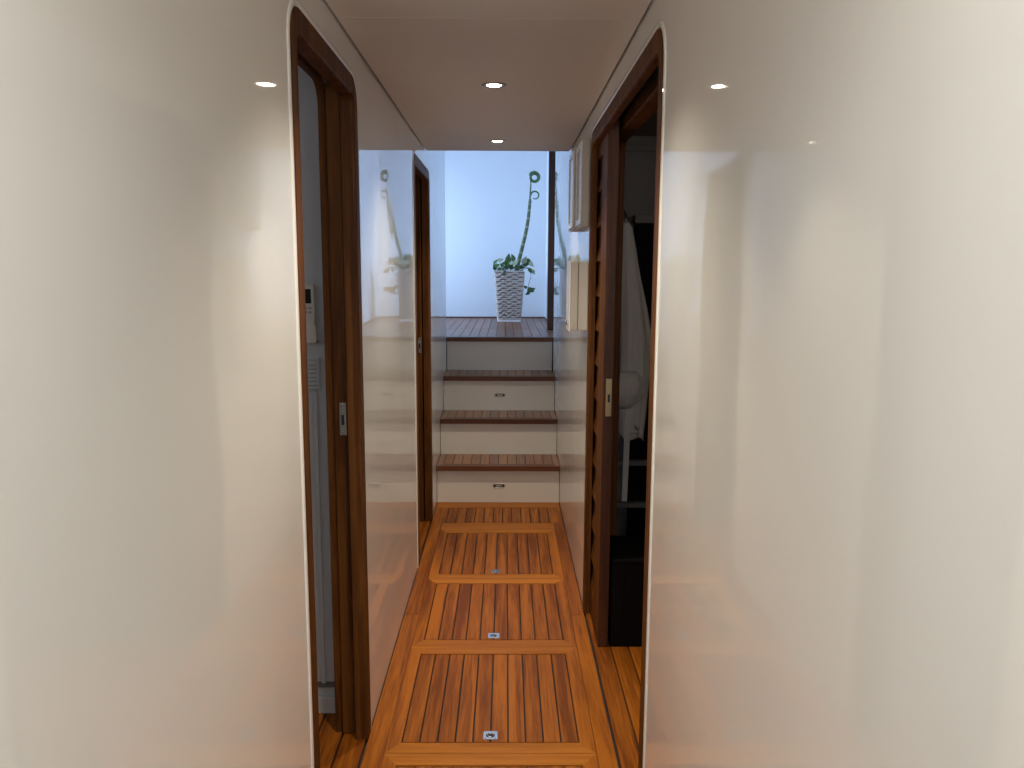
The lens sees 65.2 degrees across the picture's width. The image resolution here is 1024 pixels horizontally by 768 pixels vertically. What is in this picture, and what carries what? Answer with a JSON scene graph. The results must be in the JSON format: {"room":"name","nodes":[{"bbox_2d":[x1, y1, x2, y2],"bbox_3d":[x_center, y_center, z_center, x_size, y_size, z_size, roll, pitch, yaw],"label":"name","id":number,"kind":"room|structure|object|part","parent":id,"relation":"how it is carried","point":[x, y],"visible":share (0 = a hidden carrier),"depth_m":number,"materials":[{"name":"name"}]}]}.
{"room":"ship interior","nodes":[
{"label":"ship interior","id":0,"kind":"room"},
{"bbox_2d":[0,0,446,767],"bbox_3d":[-0.436,-0.400,2.056,0.020,3.000,6.890,0,8,0],"label":"wall","id":1,"kind":"structure","parent":0,"point":[153,592],"depth_m":0.98,"materials":[{"name":"white paint"}]},
{"bbox_2d":[286,0,371,767],"bbox_3d":[-0.479,0.109,2.301,0.106,1.922,1.379,0,8,0],"label":"door","id":2,"kind":"structure","parent":1,"relation":"in","point":[309,48],"depth_m":2.22,"materials":[{"name":"brown wood"}]},
{"bbox_3d":[-0.518,0.165,1.975,0.023,1.905,0.684,0,8,0],"label":"frame","id":3,"kind":"part","parent":2,"relation":"part of","materials":[{"name":"brown wood"}]},
{"bbox_3d":[-0.483,0.100,2.288,0.019,0.095,0.005,0,8,0],"label":"latch plate","id":4,"kind":"part","parent":2,"relation":"part of","materials":[{"name":"silver metal"}]},
{"bbox_2d":[412,150,432,567],"bbox_3d":[-0.494,-0.185,4.327,0.106,1.925,1.399,0,8,0],"label":"door","id":5,"kind":"structure","parent":1,"relation":"in","point":[421,181],"depth_m":4.31,"materials":[{"name":"brown wood"}]},
{"bbox_3d":[-0.499,-0.209,4.322,0.019,0.085,0.005,0,8,0],"label":"latch plate","id":6,"kind":"part","parent":5,"relation":"part of","materials":[{"name":"silver metal"}]},
{"bbox_2d":[298,66,334,694],"bbox_3d":[-1.226,0.052,2.428,1.388,1.992,0.040,0,8,0],"label":"wall","id":7,"kind":"structure","parent":0,"point":[308,107],"depth_m":2.39,"materials":[{"name":"grey paint"}]},
{"bbox_2d":[305,284,317,342],"bbox_3d":[-0.606,-0.208,2.360,0.058,0.172,0.028,0,8,0],"label":"remote control","id":8,"kind":"object","parent":7,"relation":"attached to","point":[311,328],"visible":0.48,"depth_m":2.35,"materials":[{"name":"beige plastic"}]},
{"bbox_2d":[307,357,320,388],"bbox_3d":[-0.617,-0.033,2.395,0.084,0.095,0.010,0,8,0],"label":"air vent","id":9,"kind":"object","parent":7,"relation":"in","point":[313,366],"visible":0.38,"depth_m":2.39,"materials":[{"name":"grey metal"}]},
{"bbox_2d":[312,390,325,682],"bbox_3d":[-0.594,0.482,2.468,0.012,0.935,0.012,0,8,0],"label":"trim","id":10,"kind":"structure","parent":7,"relation":"attached to","point":[314,392],"depth_m":2.46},
{"bbox_2d":[318,695,334,712],"bbox_3d":[-1.230,1.015,2.539,1.388,0.055,0.013,0,8,0],"label":"baseboard","id":11,"kind":"structure","parent":7,"relation":"attached to","point":[326,703],"depth_m":2.54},
{"bbox_2d":[318,682,334,686],"bbox_3d":[-1.230,0.950,2.533,1.388,0.015,0.008,0,8,0],"label":"trim","id":12,"kind":"structure","parent":7,"relation":"attached to","point":[320,684],"depth_m":2.53,"materials":[{"name":"grey"}]},
{"bbox_2d":[319,502,641,767],"bbox_3d":[-0.120,1.157,1.985,3.800,0.061,6.400,0,8,0],"label":"floor","id":13,"kind":"structure","parent":0,"point":[611,676],"depth_m":2.84,"materials":[{"name":"brown wood"}]},
{"bbox_2d":[381,754,598,767],"bbox_3d":[-0.060,1.129,2.004,0.618,0.016,0.663,0,8,0],"label":"floor hatch","id":14,"kind":"object","parent":13,"relation":"on","point":[389,760],"visible":1,"depth_m":2.30,"materials":[{"name":"brown wood"}]},
{"bbox_2d":[384,647,596,753],"bbox_3d":[-0.065,1.034,2.662,0.618,0.016,0.663,0,8,0],"label":"floor hatch","id":15,"kind":"object","parent":13,"relation":"on","point":[411,744],"visible":1,"depth_m":2.60,"materials":[{"name":"brown wood"}]},
{"bbox_2d":[411,579,576,646],"bbox_3d":[-0.070,0.939,3.319,0.618,0.016,0.660,0,8,0],"label":"floor hatch","id":16,"kind":"object","parent":13,"relation":"on","point":[460,630],"visible":1,"depth_m":3.28,"materials":[{"name":"brown wood"}]},
{"bbox_2d":[428,529,563,578],"bbox_3d":[-0.075,0.842,3.992,0.618,0.016,0.697,0,8,0],"label":"floor hatch","id":17,"kind":"object","parent":13,"relation":"on","point":[532,535],"visible":1,"depth_m":3.97,"materials":[{"name":"brown wood"}]},
{"bbox_2d":[437,337,559,501],"bbox_3d":[-0.085,0.195,5.201,0.734,0.928,0.931,0,8,0],"label":"staircase","id":18,"kind":"structure","parent":13,"relation":"on","point":[482,458],"depth_m":5.08,"materials":[{"name":"laminate"}]},
{"bbox_3d":[-0.078,0.613,4.825,0.074,0.027,0.006,0,8,0],"label":"flush pull","id":19,"kind":"part","parent":18,"relation":"part of","materials":[{"name":"silver metal"}]},
{"bbox_3d":[-0.081,0.074,5.325,0.074,0.027,0.006,0,8,0],"label":"flush pull","id":20,"kind":"part","parent":18,"relation":"part of","materials":[{"name":"silver metal"}]},
{"bbox_2d":[608,536,644,646],"bbox_3d":[0.975,0.798,3.112,1.214,0.340,0.282,0,8,0],"label":"storage chest","id":21,"kind":"object","parent":13,"relation":"on","point":[626,563],"visible":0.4,"depth_m":2.98,"materials":[{"name":"black"}]},
{"bbox_3d":[0.976,0.637,3.087,1.214,0.014,0.277,0,8,0],"label":"lid","id":22,"kind":"part","parent":21,"relation":"part of","materials":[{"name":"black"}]},
{"bbox_2d":[617,214,653,535],"bbox_3d":[1.050,0.055,3.713,1.220,1.640,0.118,0,8,0],"label":"wardrobe","id":23,"kind":"object","parent":13,"relation":"on","point":[635,504],"visible":0.18,"depth_m":3.72,"materials":[{"name":"black wood"}]},
{"bbox_2d":[617,501,645,507],"bbox_3d":[1.043,0.564,3.747,1.210,0.022,0.039,0,8,0],"label":"shelf","id":24,"kind":"object","parent":23,"relation":"attached to","point":[620,504],"depth_m":3.72,"materials":[{"name":"black wood"}]},
{"bbox_2d":[618,459,646,465],"bbox_3d":[1.044,0.366,3.718,1.210,0.022,0.039,0,8,0],"label":"shelf","id":25,"kind":"object","parent":23,"relation":"attached to","point":[632,462],"depth_m":3.70,"materials":[{"name":"black wood"}]},
{"bbox_3d":[1.106,-0.739,3.610,1.115,0.038,0.096,0,8,0],"label":"cornice","id":26,"kind":"part","parent":23,"relation":"part of","materials":[{"name":"black wood"}]},
{"bbox_2d":[325,0,650,150],"bbox_3d":[-0.050,-0.815,1.325,0.778,0.050,5.556,0,8,0],"label":"ceiling","id":27,"kind":"structure","parent":0,"point":[554,59],"depth_m":2.31,"materials":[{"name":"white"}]},
{"bbox_2d":[481,82,505,87],"bbox_3d":[-0.059,-0.973,2.611,0.082,0.004,0.082,0,8,0],"label":"recessed light","id":28,"kind":"object","parent":27,"relation":"in","point":[488,84],"visible":1,"depth_m":2.60,"materials":[{"name":"silver metal"}]},
{"bbox_2d":[489,140,505,142],"bbox_3d":[-0.068,-1.139,3.759,0.082,0.004,0.082,0,8,0],"label":"recessed light","id":29,"kind":"object","parent":27,"relation":"in","point":[492,141],"visible":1,"depth_m":3.75,"materials":[{"name":"white"}]},
{"bbox_2d":[445,151,546,318],"bbox_3d":[-0.547,-1.641,7.579,1.818,2.122,0.040,0,8,0],"label":"wall","id":30,"kind":"structure","parent":0,"point":[487,192],"depth_m":7.58,"materials":[{"name":"white paint"}]},
{"bbox_2d":[446,316,543,317],"bbox_3d":[-0.571,-0.643,7.699,1.778,0.012,0.008,0,8,0],"label":"baseboard","id":31,"kind":"structure","parent":30,"relation":"attached to","point":[446,316],"depth_m":7.70,"materials":[{"name":"white"}]},
{"bbox_2d":[446,318,552,343],"bbox_3d":[-0.564,-0.459,6.645,1.778,0.050,2.147,0,8,0],"label":"floor","id":32,"kind":"structure","parent":0,"point":[455,327],"depth_m":6.37,"materials":[{"name":"brown wood"}]},
{"bbox_2d":[493,171,539,321],"bbox_3d":[0.039,-1.221,7.142,0.416,1.322,0.289,0,8,0],"label":"potted plant","id":33,"kind":"object","parent":32,"relation":"on","point":[508,284],"visible":1,"depth_m":7.10,"materials":[{"name":"wicker"}]},
{"bbox_3d":[-0.026,-0.801,7.205,0.284,0.435,0.284,0,8,0],"label":"planter","id":34,"kind":"part","parent":33,"relation":"part of","materials":[{"name":"wicker"}]},
{"bbox_2d":[545,151,548,318],"bbox_3d":[0.350,-1.474,6.453,0.040,2.122,2.250,0,8,0],"label":"wall","id":35,"kind":"structure","parent":0,"point":[547,168],"depth_m":7.44,"materials":[{"name":"white paint"}]},
{"bbox_2d":[547,151,555,329],"bbox_3d":[0.316,-1.447,6.086,0.078,2.072,0.055,0,8,0],"label":"trim","id":36,"kind":"structure","parent":35,"relation":"attached to","point":[552,154],"depth_m":6.11,"materials":[{"name":"brown wood"}]},
{"bbox_2d":[616,136,656,535],"bbox_3d":[1.044,-0.131,3.768,1.251,1.992,0.040,0,8,0],"label":"wall","id":37,"kind":"structure","parent":0,"point":[640,166],"depth_m":3.63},
{"bbox_2d":[624,210,627,222],"bbox_3d":[0.494,-0.751,3.550,0.040,0.083,0.206,0,8,0],"label":"coat hook","id":38,"kind":"object","parent":37,"relation":"attached to","point":[625,213],"visible":0.38,"depth_m":3.46,"materials":[{"name":"silver metal"}]},
{"bbox_2d":[618,221,650,500],"bbox_3d":[0.519,-0.097,3.526,0.175,1.220,0.177,3,9,18],"label":"bathrobe","id":39,"kind":"object","parent":38,"relation":"hanging from","point":[635,323],"visible":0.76,"depth_m":3.50,"materials":[{"name":"fabric"}]},
{"bbox_2d":[625,144,655,150],"bbox_3d":[1.049,-1.061,3.606,1.251,0.030,0.013,0,8,0],"label":"trim","id":40,"kind":"structure","parent":37,"relation":"attached to","point":[629,147],"depth_m":3.60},
{"bbox_2d":[617,65,658,122],"bbox_3d":[0.419,0.072,2.236,0.020,2.022,4.800,0,8,0],"label":"wall","id":41,"kind":"structure","parent":0,"point":[655,72],"depth_m":2.56,"materials":[{"name":"brown wood"}]},
{"bbox_2d":[632,110,656,135],"bbox_3d":[1.073,-0.849,1.664,1.313,0.030,4.000,0,8,0],"label":"ceiling","id":42,"kind":"structure","parent":0,"point":[649,128],"depth_m":3.41,"materials":[{"name":"brown wood"}]},
{"bbox_2d":[553,0,1023,767],"bbox_3d":[0.322,-0.392,2.027,0.020,3.000,6.820,0,8,0],"label":"wall","id":43,"kind":"structure","parent":0,"point":[837,574],"depth_m":0.80,"materials":[{"name":"white paint"}]},
{"bbox_2d":[566,261,587,330],"bbox_3d":[0.260,-0.361,3.274,0.082,0.282,0.160,0,8,0],"label":"wall box","id":44,"kind":"object","parent":43,"relation":"attached to","point":[577,272],"visible":0.98,"depth_m":3.20,"materials":[{"name":"beige wood"}]},
{"bbox_2d":[568,138,589,231],"bbox_3d":[0.279,-0.825,3.378,0.046,0.340,0.482,0,8,0],"label":"upper cabinet","id":45,"kind":"object","parent":43,"relation":"attached to","point":[579,159],"visible":1,"depth_m":3.23,"materials":[{"name":"white"}]},
{"bbox_3d":[0.261,-0.842,3.495,0.003,0.282,0.196,0,8,0],"label":"panel","id":46,"kind":"part","parent":45,"relation":"part of","materials":[{"name":"clear glass"}]},
{"bbox_3d":[0.258,-0.842,3.495,0.006,0.320,0.234,0,8,0],"label":"panel frame","id":47,"kind":"part","parent":45,"relation":"part of","materials":[{"name":"white"}]},
{"bbox_3d":[0.274,-0.807,3.257,0.003,0.282,0.187,0,8,0],"label":"panel","id":48,"kind":"part","parent":45,"relation":"part of","materials":[{"name":"clear glass"}]},
{"bbox_3d":[0.271,-0.807,3.257,0.006,0.320,0.225,0,8,0],"label":"panel frame","id":49,"kind":"part","parent":45,"relation":"part of","materials":[{"name":"white"}]},
{"bbox_2d":[582,20,665,767],"bbox_3d":[0.364,0.040,2.780,0.127,1.929,2.054,0,8,0],"label":"door frame","id":50,"kind":"structure","parent":43,"relation":"in","point":[609,138],"depth_m":2.86,"materials":[{"name":"brown wood"}]},
{"bbox_3d":[0.345,0.049,2.858,0.021,0.135,0.005,0,8,0],"label":"latch plate","id":51,"kind":"part","parent":50,"relation":"part of","materials":[{"name":"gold metal"}]},
{"bbox_3d":[0.404,0.091,2.490,0.051,1.912,1.430,0,8,0],"label":"frame","id":52,"kind":"part","parent":50,"relation":"part of","materials":[{"name":"brown wood"}]}
]}

